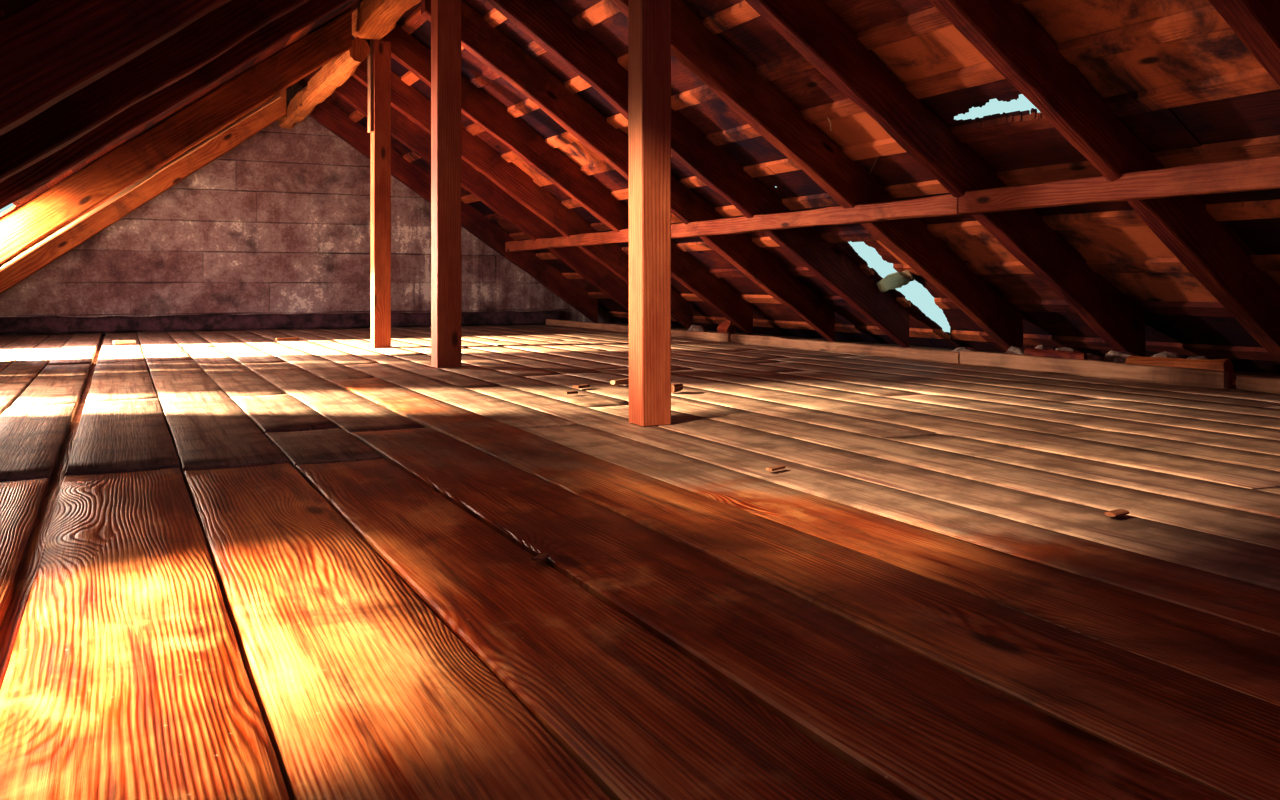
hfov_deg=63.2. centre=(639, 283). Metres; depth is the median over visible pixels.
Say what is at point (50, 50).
rafter
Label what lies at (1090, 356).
rubble stone
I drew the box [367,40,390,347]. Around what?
post
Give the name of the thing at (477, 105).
rafter
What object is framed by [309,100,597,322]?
rafter
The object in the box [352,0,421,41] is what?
ridge beam
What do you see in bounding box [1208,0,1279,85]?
rafter
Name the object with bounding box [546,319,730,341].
board
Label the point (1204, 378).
board
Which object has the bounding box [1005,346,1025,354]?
rubble stone
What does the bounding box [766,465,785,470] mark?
chip
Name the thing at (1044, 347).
rubble stone
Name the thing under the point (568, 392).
chip
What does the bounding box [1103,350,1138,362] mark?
rubble stone
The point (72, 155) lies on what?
rafter
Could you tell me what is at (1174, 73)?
ceiling
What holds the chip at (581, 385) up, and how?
on the floor
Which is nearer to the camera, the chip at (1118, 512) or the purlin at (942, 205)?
the chip at (1118, 512)
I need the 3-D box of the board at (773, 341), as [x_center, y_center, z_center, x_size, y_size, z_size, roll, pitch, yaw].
[1.391,0.460,7.683,0.049,0.086,2.700,0,0,-27]
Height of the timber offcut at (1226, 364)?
0.133 m
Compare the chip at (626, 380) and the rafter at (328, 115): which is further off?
the rafter at (328, 115)
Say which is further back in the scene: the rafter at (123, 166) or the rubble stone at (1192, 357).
the rafter at (123, 166)
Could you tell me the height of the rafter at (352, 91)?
2.665 m
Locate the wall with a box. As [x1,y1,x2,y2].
[0,84,621,335]
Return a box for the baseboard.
[0,310,558,334]
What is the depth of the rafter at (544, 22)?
7.11 m
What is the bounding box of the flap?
[876,270,914,292]
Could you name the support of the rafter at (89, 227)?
attached to the ceiling at (7, 7)
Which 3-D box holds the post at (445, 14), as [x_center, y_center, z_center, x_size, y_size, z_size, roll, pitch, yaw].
[-1.173,-0.700,6.293,0.149,2.398,0.149,0,0,-27]
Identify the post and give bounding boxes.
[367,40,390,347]
[431,0,460,367]
[628,0,670,425]
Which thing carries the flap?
hanging from the ceiling at (1174, 73)
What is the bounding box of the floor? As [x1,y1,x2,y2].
[0,323,1279,799]
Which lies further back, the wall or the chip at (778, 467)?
the wall
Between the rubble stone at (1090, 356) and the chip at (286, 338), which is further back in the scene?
the chip at (286, 338)
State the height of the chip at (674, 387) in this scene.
0.037 m
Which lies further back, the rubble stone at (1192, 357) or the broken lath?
the broken lath
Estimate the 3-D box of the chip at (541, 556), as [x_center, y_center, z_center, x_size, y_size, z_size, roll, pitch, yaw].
[-0.176,0.491,1.871,0.026,0.006,0.040,0,0,18]
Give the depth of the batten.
7.18 m
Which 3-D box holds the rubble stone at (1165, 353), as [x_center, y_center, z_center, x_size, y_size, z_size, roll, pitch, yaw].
[2.852,0.431,5.650,0.163,0.133,0.183,0,0,10]
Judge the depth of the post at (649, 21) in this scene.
3.68 m
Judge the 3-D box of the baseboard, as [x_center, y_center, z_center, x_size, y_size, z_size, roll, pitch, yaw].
[-3.895,0.414,11.480,6.400,0.187,0.176,0,0,-27]
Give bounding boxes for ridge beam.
[278,37,369,128]
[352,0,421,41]
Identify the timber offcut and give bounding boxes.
[717,320,735,333]
[1024,348,1087,359]
[1125,355,1233,384]
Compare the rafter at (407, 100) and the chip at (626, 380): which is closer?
the chip at (626, 380)
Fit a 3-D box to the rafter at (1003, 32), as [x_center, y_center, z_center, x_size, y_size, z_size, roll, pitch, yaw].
[1.794,-0.846,4.474,3.470,2.665,0.110,0,0,-27]
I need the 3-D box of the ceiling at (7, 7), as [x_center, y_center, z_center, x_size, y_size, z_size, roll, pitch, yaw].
[-2.330,-0.857,4.369,3.840,2.829,15.100,0,0,-27]
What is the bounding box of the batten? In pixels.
[0,94,280,270]
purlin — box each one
[505,194,963,251]
[958,155,1279,213]
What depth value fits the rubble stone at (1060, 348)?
6.23 m
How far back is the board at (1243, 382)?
4.76 m
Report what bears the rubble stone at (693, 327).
on the floor
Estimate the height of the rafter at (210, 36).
2.534 m
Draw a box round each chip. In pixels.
[112,340,135,344]
[275,337,298,339]
[531,553,552,560]
[564,391,577,393]
[572,384,589,388]
[610,378,628,384]
[671,383,682,392]
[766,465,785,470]
[1103,509,1129,516]
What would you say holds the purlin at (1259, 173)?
attached to the rafter at (1003, 32)
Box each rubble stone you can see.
[687,325,706,331]
[952,347,977,351]
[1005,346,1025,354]
[1035,344,1052,349]
[1055,347,1075,351]
[1086,353,1102,360]
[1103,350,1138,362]
[1151,351,1179,357]
[1186,356,1206,358]
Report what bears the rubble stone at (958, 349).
on the floor
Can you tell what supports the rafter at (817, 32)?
on the floor
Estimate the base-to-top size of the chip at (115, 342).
0.036 m
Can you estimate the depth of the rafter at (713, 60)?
6.17 m
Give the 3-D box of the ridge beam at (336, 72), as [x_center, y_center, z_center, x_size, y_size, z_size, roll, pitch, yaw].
[-3.044,-1.830,9.798,0.188,0.226,3.910,0,0,-27]
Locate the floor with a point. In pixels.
(235, 564)
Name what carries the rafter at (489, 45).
on the floor
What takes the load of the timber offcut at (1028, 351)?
on the floor
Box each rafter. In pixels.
[0,0,230,135]
[0,0,309,182]
[0,0,350,208]
[0,8,351,264]
[0,88,286,293]
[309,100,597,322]
[334,76,628,310]
[352,57,692,328]
[381,23,752,334]
[421,0,834,340]
[486,0,908,347]
[609,0,1022,350]
[745,0,1144,356]
[929,0,1279,363]
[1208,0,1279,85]
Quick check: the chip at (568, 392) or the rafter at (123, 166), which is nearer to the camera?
the chip at (568, 392)
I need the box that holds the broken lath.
[870,157,878,172]
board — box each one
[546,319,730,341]
[730,333,959,363]
[960,351,1228,388]
[1236,375,1279,393]
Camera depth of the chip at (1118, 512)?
2.21 m
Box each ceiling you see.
[0,0,362,218]
[298,0,1279,372]

